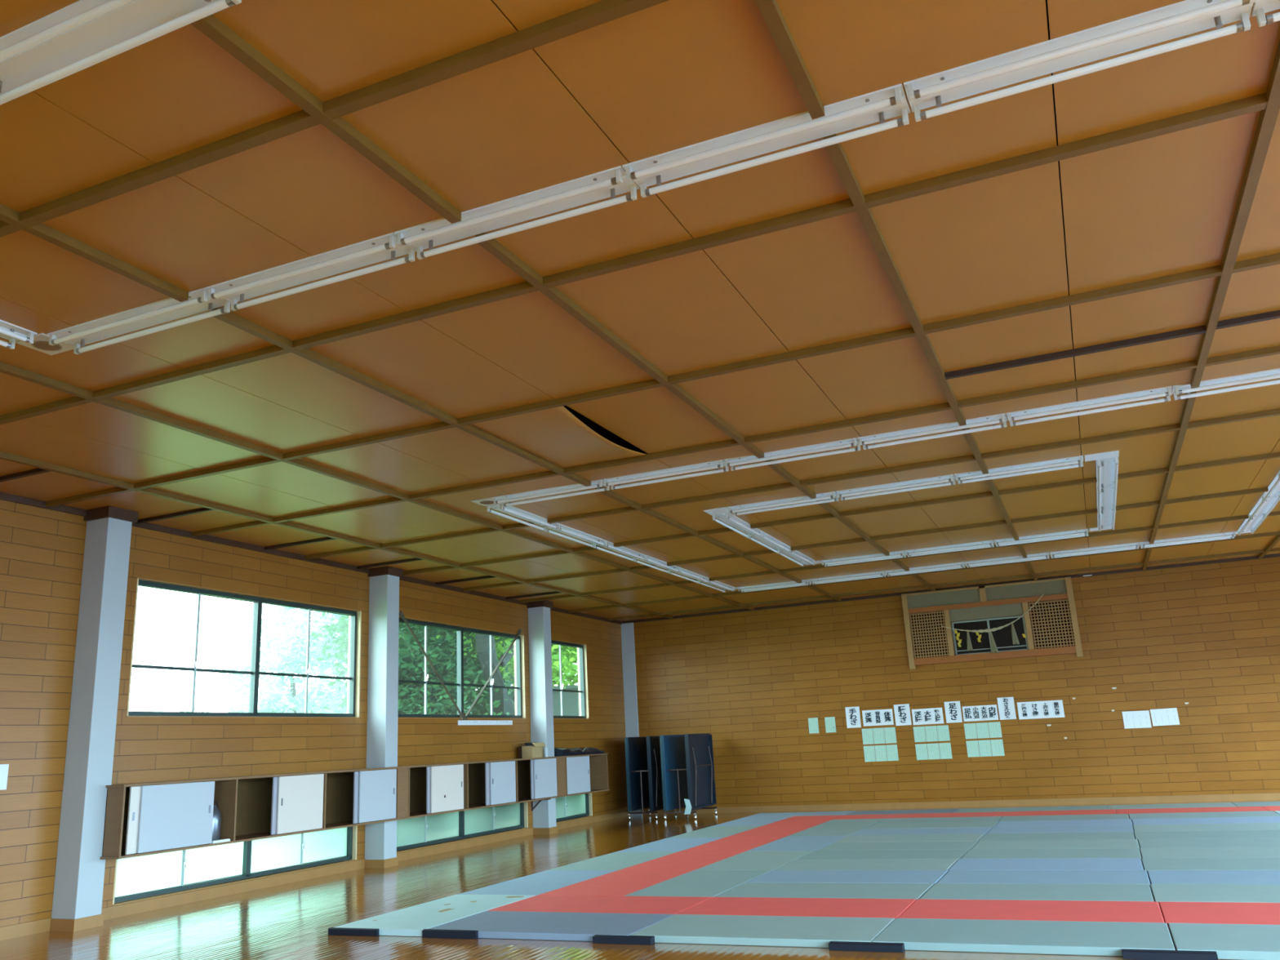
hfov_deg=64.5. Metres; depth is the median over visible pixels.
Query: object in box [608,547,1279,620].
trim
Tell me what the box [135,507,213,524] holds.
trim
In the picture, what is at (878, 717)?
paper sheet
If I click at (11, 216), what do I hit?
trim
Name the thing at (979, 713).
paper sheet
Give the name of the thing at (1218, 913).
mat
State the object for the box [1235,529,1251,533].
cover
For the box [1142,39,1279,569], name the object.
trim
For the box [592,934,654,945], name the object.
stopper
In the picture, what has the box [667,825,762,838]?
mat
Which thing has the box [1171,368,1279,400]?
fluorescent fixture
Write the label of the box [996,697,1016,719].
paper sheet
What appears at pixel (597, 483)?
fluorescent fixture
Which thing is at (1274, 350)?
trim
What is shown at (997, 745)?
paper sheet
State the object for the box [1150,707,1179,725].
paper sheet
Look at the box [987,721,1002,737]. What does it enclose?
paper sheet
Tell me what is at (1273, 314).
trim
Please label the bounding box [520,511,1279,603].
trim
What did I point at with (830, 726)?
paper sheet
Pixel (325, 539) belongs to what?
trim
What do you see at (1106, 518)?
fluorescent fixture
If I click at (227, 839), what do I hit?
paper stack
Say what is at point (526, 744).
metal bowl
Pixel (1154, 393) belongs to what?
fluorescent fixture
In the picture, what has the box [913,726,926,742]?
paper sheet
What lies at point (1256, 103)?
ceiling beam
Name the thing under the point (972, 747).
paper sheet
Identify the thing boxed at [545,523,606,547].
fluorescent fixture
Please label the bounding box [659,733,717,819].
folding table
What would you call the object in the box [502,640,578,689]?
broadleaf tree
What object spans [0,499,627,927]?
wall
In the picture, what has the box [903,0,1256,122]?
fluorescent fixture
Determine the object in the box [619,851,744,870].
mat
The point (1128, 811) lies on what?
mat
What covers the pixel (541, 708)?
pillar
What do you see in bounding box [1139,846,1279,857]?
mat
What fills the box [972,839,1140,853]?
mat
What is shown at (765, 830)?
mat
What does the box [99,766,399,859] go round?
upper cabinet
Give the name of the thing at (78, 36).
fluorescent fixture
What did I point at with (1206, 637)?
wall
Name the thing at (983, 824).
mat
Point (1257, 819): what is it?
mat
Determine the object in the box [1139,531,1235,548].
fluorescent fixture
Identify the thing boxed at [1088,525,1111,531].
cover
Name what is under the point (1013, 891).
mat
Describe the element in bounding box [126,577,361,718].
window
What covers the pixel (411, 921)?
mat
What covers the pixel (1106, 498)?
fluorescent fixture
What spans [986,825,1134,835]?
mat
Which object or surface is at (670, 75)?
ceiling
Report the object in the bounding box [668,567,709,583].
fluorescent fixture
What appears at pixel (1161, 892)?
mat
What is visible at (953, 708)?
paper sheet
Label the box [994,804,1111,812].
mat
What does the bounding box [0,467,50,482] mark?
trim
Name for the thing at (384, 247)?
fluorescent fixture
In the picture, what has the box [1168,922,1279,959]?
mat
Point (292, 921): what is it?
floor
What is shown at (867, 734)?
paper sheet
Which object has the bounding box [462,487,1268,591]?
trim
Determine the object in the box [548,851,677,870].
mat
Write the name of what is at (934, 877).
mat
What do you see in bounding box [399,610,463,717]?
brace
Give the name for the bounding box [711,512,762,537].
fluorescent fixture
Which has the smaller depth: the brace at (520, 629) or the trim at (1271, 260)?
the trim at (1271, 260)
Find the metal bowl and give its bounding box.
[524,742,537,746]
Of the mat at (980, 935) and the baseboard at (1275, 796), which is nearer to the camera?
the mat at (980, 935)
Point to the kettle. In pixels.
(216, 825)
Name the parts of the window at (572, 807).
pane, frame, pane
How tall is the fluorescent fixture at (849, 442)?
0.072 m
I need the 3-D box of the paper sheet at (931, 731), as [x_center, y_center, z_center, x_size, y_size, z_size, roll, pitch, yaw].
[5.460,4.753,18.981,0.211,0.280,0.005,-9,-16,22]
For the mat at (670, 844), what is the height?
0.051 m
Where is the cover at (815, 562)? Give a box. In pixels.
[803,560,822,564]
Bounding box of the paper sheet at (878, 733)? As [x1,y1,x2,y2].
[872,727,885,743]
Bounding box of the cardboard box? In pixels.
[518,742,546,758]
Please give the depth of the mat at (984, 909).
7.57 m
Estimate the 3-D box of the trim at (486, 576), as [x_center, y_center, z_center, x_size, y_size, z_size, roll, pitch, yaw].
[-2.682,1.544,15.652,1.170,0.035,0.044,-9,-16,22]
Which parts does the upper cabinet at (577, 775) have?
panel, filler panel, sliding door, panel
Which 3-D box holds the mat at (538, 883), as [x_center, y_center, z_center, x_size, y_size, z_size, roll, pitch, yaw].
[-1.031,4.269,10.709,0.906,0.051,1.816,-9,-16,22]
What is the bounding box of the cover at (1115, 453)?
[1084,450,1119,461]
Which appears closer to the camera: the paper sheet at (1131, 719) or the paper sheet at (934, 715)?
the paper sheet at (1131, 719)
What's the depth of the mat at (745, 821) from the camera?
17.12 m
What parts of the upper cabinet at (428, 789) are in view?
panel, filler panel, sliding door, sliding door, panel, sliding door, sliding door, sliding door, panel, sliding door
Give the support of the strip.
attached to the wall at (42, 550)
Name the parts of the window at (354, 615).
sash rail, sash rail, sash rail, sash rail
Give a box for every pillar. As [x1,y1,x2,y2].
[49,517,132,931]
[364,574,399,868]
[528,606,557,834]
[620,622,642,815]
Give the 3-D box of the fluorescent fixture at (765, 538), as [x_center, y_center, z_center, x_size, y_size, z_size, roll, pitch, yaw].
[1.777,0.863,13.861,0.215,0.072,1.359,-9,-16,22]
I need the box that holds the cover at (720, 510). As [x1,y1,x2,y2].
[703,506,728,515]
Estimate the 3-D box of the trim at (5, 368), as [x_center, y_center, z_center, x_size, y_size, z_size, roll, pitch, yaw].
[-3.160,-0.209,8.835,0.056,0.048,27.145,-9,-16,22]
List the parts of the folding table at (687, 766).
frame, leg, leg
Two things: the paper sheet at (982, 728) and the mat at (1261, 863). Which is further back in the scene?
the paper sheet at (982, 728)
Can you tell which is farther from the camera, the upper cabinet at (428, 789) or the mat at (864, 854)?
the upper cabinet at (428, 789)
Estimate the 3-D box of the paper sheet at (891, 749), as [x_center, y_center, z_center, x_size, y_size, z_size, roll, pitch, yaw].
[4.778,5.166,19.193,0.209,0.292,0.005,-9,-16,22]
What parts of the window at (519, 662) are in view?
sash rail, sash rail, sash rail, sash rail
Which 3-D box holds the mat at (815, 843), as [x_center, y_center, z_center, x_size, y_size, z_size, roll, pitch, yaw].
[2.092,4.774,13.258,0.876,0.051,1.816,-9,-16,22]
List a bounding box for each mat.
[334,894,534,936]
[429,911,674,941]
[457,870,617,895]
[487,895,712,915]
[537,870,693,896]
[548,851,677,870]
[615,837,723,852]
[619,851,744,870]
[623,870,771,897]
[630,914,895,947]
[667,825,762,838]
[676,897,916,918]
[680,836,784,851]
[695,850,814,871]
[710,816,791,826]
[714,882,933,899]
[725,824,817,837]
[746,810,855,817]
[746,835,848,851]
[746,870,948,884]
[765,814,844,825]
[773,858,958,870]
[786,823,875,836]
[797,848,968,859]
[817,840,978,850]
[820,818,885,824]
[834,813,896,819]
[835,833,984,842]
[847,808,959,814]
[851,826,991,835]
[863,821,998,829]
[871,918,1175,956]
[876,816,1002,823]
[887,812,995,818]
[897,898,1164,922]
[920,883,1153,901]
[937,870,1151,889]
[948,857,1143,871]
[953,807,998,813]
[960,848,1142,862]
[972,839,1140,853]
[978,831,1134,841]
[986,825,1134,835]
[991,808,1115,817]
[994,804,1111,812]
[994,818,1133,827]
[998,813,1128,822]
[1111,802,1236,812]
[1115,806,1267,816]
[1128,810,1279,822]
[1132,816,1279,824]
[1133,822,1279,831]
[1133,829,1279,844]
[1137,837,1279,848]
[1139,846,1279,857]
[1142,857,1279,875]
[1147,870,1279,884]
[1150,884,1279,906]
[1159,901,1279,930]
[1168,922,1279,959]
[1231,801,1279,806]
[1262,805,1279,811]
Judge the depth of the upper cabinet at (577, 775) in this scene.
18.26 m
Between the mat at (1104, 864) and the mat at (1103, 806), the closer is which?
the mat at (1104, 864)
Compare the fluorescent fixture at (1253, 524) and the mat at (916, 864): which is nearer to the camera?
the mat at (916, 864)
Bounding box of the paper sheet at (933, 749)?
[926,742,940,759]
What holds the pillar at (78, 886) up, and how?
on the floor
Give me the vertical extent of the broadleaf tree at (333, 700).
8.907 m
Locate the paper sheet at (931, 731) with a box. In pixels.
[924,725,937,742]
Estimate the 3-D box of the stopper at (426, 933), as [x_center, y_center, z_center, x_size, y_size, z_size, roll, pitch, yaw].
[-1.498,3.578,7.988,0.505,0.059,0.030,-9,-16,22]
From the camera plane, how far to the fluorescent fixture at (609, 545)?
13.92 m
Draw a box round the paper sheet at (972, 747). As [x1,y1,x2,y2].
[965,740,979,757]
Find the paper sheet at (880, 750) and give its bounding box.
[874,745,887,761]
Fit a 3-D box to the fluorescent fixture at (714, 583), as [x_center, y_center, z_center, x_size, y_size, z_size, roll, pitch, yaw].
[1.321,1.817,17.413,0.215,0.072,1.299,-9,-16,22]
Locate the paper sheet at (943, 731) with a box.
[936,724,950,741]
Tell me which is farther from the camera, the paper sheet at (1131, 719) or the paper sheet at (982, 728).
the paper sheet at (982, 728)
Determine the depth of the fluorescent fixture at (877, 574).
17.29 m
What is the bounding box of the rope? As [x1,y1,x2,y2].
[941,594,1043,653]
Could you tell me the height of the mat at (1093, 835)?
0.051 m
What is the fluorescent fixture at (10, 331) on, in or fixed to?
attached to the ceiling at (670, 75)
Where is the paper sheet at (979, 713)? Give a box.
[962,704,998,721]
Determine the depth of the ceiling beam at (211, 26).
4.89 m
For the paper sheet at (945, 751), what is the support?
attached to the wall at (1206, 637)
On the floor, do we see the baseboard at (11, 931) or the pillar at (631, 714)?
the pillar at (631, 714)
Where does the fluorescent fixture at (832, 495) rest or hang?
attached to the ceiling at (670, 75)
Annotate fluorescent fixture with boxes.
[0,0,241,105]
[0,320,37,349]
[46,287,231,354]
[205,232,417,311]
[394,165,639,259]
[485,502,559,531]
[492,479,609,506]
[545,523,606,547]
[594,540,646,561]
[602,459,728,489]
[622,83,910,197]
[635,555,679,573]
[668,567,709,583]
[698,578,734,592]
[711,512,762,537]
[723,437,860,471]
[727,491,839,515]
[737,579,811,592]
[748,531,791,553]
[777,547,814,566]
[808,570,885,584]
[821,551,906,566]
[835,474,955,500]
[857,413,1007,449]
[884,561,965,576]
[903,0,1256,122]
[904,540,994,556]
[954,455,1083,484]
[964,552,1049,567]
[993,528,1088,546]
[1006,386,1172,426]
[1049,542,1139,558]
[1095,457,1118,492]
[1096,484,1116,513]
[1097,507,1115,531]
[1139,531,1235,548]
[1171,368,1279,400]
[1236,514,1266,535]
[1248,494,1279,519]
[1251,0,1279,26]
[1261,473,1279,501]
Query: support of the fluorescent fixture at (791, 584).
attached to the ceiling at (670, 75)
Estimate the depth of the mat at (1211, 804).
15.92 m
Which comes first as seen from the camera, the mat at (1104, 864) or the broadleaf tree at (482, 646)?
the mat at (1104, 864)
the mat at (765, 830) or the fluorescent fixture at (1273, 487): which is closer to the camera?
the fluorescent fixture at (1273, 487)
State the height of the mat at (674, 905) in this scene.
0.051 m
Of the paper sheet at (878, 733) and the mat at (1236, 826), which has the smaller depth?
the mat at (1236, 826)
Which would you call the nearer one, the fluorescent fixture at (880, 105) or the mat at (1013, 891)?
the fluorescent fixture at (880, 105)
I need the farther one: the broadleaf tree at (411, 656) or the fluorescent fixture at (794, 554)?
the broadleaf tree at (411, 656)
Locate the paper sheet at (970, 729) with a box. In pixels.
[964,723,977,738]
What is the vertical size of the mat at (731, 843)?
0.051 m
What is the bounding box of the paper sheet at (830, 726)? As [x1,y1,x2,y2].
[824,716,835,733]
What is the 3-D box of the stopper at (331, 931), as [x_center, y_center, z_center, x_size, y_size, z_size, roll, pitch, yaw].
[-2.357,3.716,8.336,0.500,0.054,0.030,-9,-16,22]
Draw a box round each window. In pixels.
[112,826,357,906]
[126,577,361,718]
[396,801,528,853]
[397,616,525,719]
[551,639,589,719]
[555,792,592,822]
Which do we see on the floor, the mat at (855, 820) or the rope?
the mat at (855, 820)
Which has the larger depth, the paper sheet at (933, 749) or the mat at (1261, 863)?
the paper sheet at (933, 749)
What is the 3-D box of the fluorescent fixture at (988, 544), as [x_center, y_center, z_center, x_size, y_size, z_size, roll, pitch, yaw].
[4.584,1.021,15.020,1.269,0.072,0.215,-9,-16,22]
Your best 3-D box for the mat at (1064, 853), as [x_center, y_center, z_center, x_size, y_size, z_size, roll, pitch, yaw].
[4.394,4.025,10.852,1.753,0.052,0.906,-9,-16,22]
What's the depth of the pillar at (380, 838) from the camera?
13.97 m
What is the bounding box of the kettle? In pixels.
[211,800,221,840]
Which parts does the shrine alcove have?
post, plaster panel, post, glass door, door glass, post, rail, plaster panel, glass door, door glass, plaster panel, post, post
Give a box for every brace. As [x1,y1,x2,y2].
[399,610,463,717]
[465,628,521,717]
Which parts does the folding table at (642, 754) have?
frame, leg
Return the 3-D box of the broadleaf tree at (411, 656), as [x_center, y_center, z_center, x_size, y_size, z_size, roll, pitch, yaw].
[-5.594,4.571,25.851,6.268,8.978,5.699,-2,-15,-2]
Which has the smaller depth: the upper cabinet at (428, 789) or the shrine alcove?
the upper cabinet at (428, 789)
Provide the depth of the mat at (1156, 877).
8.69 m
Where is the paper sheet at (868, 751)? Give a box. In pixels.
[863,745,875,761]
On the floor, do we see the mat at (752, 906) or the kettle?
the mat at (752, 906)
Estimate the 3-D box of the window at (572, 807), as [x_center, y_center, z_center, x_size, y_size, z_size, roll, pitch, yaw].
[-1.396,6.029,18.789,0.208,0.545,1.880,-9,-16,22]
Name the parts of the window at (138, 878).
sash rail, pane, sash rail, pane, frame, sash rail, pane, sash rail, pane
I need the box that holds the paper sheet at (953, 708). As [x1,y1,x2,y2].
[943,701,962,723]
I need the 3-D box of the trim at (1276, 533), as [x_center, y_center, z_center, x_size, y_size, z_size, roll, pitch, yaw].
[5.481,1.461,16.933,15.120,0.045,0.060,-9,-16,22]
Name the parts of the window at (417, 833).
pane, pane, frame, pane, pane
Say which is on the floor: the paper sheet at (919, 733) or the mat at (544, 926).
the mat at (544, 926)
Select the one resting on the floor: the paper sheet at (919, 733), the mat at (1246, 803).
the mat at (1246, 803)
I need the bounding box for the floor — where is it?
[0,800,1279,959]
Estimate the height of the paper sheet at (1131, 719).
0.290 m
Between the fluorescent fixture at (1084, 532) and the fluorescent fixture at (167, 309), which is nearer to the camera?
the fluorescent fixture at (167, 309)
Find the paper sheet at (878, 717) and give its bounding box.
[862,708,893,726]
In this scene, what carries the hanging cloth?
hanging from the folding table at (687, 766)
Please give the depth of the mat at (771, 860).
11.55 m
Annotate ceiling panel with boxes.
[469,405,647,468]
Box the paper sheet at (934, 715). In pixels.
[911,707,943,724]
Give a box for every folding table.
[624,735,676,819]
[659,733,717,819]
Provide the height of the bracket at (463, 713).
0.105 m
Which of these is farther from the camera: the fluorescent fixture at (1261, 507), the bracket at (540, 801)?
the bracket at (540, 801)
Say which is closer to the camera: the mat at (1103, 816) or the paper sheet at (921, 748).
the mat at (1103, 816)
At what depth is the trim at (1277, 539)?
16.28 m
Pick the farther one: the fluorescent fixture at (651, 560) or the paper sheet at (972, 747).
the paper sheet at (972, 747)
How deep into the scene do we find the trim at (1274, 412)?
10.51 m
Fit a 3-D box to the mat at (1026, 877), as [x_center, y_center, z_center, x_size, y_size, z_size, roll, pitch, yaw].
[3.666,3.639,9.229,1.753,0.051,0.906,-9,-16,22]
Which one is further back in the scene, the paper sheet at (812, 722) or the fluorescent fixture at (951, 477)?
the paper sheet at (812, 722)
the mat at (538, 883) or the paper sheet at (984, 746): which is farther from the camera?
the paper sheet at (984, 746)
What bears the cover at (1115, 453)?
attached to the ceiling at (670, 75)
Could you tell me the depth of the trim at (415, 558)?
13.97 m
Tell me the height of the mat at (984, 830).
0.051 m
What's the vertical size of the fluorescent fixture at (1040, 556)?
0.072 m
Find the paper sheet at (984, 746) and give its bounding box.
[977,739,991,756]
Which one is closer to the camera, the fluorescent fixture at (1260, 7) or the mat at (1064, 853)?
the fluorescent fixture at (1260, 7)
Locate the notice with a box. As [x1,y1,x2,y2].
[0,764,8,790]
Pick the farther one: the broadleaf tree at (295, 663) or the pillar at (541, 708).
the broadleaf tree at (295, 663)
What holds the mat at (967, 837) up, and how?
on the floor
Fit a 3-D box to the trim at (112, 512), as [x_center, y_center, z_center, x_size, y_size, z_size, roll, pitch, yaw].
[-5.739,0.237,9.904,0.355,0.110,27.145,-9,-16,22]
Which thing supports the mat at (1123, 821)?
on the floor
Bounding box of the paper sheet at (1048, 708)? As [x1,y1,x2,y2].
[1017,699,1064,719]
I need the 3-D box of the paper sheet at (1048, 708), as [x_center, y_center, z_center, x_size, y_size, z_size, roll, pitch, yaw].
[7.238,4.152,18.311,0.776,0.310,0.008,-9,-16,22]
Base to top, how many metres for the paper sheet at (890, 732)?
0.292 m
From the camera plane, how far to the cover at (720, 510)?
11.88 m
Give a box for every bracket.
[459,712,467,719]
[531,798,551,810]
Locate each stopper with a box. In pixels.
[328,927,379,936]
[422,928,478,938]
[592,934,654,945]
[828,941,904,952]
[1121,948,1217,959]
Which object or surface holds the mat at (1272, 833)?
on the floor
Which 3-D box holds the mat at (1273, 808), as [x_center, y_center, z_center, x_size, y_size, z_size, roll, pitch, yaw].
[9.909,4.650,14.329,1.844,0.051,0.904,-9,-16,22]
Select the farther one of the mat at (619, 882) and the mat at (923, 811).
the mat at (923, 811)
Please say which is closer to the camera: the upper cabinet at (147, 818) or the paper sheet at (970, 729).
the upper cabinet at (147, 818)
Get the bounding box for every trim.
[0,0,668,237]
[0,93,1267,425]
[0,204,841,601]
[0,361,754,610]
[0,451,673,618]
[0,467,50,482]
[0,492,622,624]
[45,253,1279,506]
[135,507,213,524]
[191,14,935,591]
[191,345,1279,536]
[264,537,337,550]
[305,408,1279,559]
[356,557,422,568]
[403,452,1279,575]
[435,575,496,585]
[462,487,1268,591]
[506,591,561,599]
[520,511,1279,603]
[568,531,1279,613]
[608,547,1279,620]
[622,553,1279,623]
[755,0,1037,581]
[944,324,1206,379]
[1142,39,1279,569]
[1215,310,1279,329]
[1257,534,1279,558]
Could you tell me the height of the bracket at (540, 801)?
0.200 m
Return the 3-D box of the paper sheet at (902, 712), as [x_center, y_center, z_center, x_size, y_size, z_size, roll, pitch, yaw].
[4.990,4.463,19.262,0.294,0.390,0.008,-10,-16,22]
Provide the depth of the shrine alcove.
18.94 m
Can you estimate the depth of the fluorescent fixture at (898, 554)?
15.48 m
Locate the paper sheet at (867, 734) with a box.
[862,728,874,744]
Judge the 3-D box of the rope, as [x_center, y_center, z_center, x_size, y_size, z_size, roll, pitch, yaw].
[6.569,2.711,18.821,1.872,0.998,0.140,-9,-16,22]
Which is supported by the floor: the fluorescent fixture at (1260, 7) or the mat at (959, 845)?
the mat at (959, 845)
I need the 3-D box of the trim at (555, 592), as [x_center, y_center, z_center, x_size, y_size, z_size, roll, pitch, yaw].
[-1.827,1.991,17.529,1.170,0.035,0.044,-9,-16,22]
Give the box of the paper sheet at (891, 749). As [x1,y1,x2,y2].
[885,744,898,760]
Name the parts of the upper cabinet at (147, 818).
panel, sliding door, sliding door, sliding door, sliding door, sliding door, sliding door, panel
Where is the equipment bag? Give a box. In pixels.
[554,746,604,756]
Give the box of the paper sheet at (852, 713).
[844,706,861,728]
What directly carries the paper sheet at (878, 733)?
attached to the wall at (1206, 637)
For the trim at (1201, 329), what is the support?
attached to the ceiling at (670, 75)
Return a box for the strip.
[457,720,512,724]
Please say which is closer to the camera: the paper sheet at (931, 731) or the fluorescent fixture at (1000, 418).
the fluorescent fixture at (1000, 418)
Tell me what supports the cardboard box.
on the upper cabinet at (428, 789)
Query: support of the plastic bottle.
on the upper cabinet at (428, 789)
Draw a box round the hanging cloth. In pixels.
[684,798,691,814]
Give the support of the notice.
attached to the wall at (42, 550)
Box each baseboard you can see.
[0,809,630,940]
[642,792,1279,814]
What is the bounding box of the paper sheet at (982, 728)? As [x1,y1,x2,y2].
[976,722,989,738]
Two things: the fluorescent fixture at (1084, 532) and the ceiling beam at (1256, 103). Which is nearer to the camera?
the ceiling beam at (1256, 103)
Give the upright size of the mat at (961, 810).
0.051 m
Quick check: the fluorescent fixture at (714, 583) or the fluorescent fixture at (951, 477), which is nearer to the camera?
the fluorescent fixture at (951, 477)
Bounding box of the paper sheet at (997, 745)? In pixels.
[990,739,1004,755]
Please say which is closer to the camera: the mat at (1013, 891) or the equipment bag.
the mat at (1013, 891)
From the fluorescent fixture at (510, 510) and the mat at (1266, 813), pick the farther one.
the mat at (1266, 813)
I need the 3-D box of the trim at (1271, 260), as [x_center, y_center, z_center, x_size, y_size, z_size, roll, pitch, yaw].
[1.025,-0.866,7.158,15.120,0.045,0.060,-9,-16,22]
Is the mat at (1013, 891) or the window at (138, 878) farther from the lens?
the window at (138, 878)
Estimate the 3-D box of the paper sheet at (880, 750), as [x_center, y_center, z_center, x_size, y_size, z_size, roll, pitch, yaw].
[4.582,5.198,19.275,0.209,0.292,0.005,-9,-16,22]
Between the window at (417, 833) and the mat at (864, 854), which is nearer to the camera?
the mat at (864, 854)
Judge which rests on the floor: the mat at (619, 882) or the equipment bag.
the mat at (619, 882)
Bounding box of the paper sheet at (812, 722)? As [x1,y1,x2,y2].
[808,717,818,733]
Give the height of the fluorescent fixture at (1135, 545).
0.072 m
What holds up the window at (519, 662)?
in the wall at (42, 550)
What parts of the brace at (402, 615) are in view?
plate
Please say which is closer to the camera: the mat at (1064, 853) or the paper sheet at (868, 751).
the mat at (1064, 853)
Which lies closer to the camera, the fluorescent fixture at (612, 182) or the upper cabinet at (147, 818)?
the fluorescent fixture at (612, 182)
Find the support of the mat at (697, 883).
on the floor
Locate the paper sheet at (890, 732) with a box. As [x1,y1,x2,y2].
[884,727,897,743]
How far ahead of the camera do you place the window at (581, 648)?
20.05 m
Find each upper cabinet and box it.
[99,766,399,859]
[392,756,559,819]
[557,753,609,797]
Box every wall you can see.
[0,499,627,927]
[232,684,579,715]
[633,556,1279,808]
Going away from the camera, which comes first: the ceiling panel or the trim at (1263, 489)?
the ceiling panel
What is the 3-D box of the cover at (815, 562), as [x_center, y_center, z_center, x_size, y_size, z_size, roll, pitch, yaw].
[2.690,1.291,15.799,0.280,0.010,0.230,-9,-16,22]
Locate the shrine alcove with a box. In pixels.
[901,577,1083,669]
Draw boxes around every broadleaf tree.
[177,604,347,713]
[282,608,475,714]
[294,612,515,715]
[435,632,577,715]
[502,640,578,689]
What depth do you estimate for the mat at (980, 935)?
6.66 m
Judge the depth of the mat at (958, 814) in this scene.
16.41 m
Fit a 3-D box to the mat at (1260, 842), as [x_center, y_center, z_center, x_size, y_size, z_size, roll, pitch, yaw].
[6.418,3.951,10.970,1.833,0.051,0.906,-9,-16,22]
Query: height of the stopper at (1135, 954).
0.046 m
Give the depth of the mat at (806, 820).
16.77 m
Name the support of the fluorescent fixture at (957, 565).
attached to the ceiling at (670, 75)
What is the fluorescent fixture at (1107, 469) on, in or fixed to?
attached to the ceiling at (670, 75)
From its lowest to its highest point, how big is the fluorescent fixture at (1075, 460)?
0.072 m
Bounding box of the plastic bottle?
[544,745,548,757]
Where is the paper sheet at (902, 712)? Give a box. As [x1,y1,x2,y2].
[893,703,911,725]
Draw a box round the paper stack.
[211,838,230,843]
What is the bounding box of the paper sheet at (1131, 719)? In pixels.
[1121,710,1151,728]
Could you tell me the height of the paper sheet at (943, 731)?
0.280 m
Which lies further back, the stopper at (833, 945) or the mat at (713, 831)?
the mat at (713, 831)
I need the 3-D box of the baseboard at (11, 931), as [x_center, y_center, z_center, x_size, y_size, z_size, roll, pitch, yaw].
[-5.696,4.029,8.982,0.022,0.112,27.145,-9,-16,22]
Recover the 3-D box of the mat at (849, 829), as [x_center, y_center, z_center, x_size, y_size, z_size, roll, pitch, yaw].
[2.830,5.160,14.876,0.876,0.051,1.816,-9,-16,22]
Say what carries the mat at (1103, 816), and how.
on the floor
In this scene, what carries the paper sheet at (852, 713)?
attached to the wall at (1206, 637)
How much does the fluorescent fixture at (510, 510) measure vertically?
0.072 m
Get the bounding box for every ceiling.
[0,0,1279,621]
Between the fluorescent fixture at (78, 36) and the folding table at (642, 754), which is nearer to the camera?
the fluorescent fixture at (78, 36)
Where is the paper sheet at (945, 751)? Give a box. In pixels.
[938,742,952,759]
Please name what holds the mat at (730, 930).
on the floor
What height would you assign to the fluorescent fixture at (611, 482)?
0.072 m
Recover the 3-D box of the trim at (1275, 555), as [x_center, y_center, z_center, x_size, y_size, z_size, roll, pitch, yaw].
[6.495,1.996,19.154,15.120,0.054,0.030,-9,-16,22]
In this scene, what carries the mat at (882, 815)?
on the floor
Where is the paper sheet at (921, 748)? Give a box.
[915,743,928,759]
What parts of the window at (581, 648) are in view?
sash rail, sash rail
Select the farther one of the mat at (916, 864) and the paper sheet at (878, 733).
the paper sheet at (878, 733)
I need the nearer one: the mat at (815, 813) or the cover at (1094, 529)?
the cover at (1094, 529)
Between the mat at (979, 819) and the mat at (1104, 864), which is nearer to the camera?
the mat at (1104, 864)

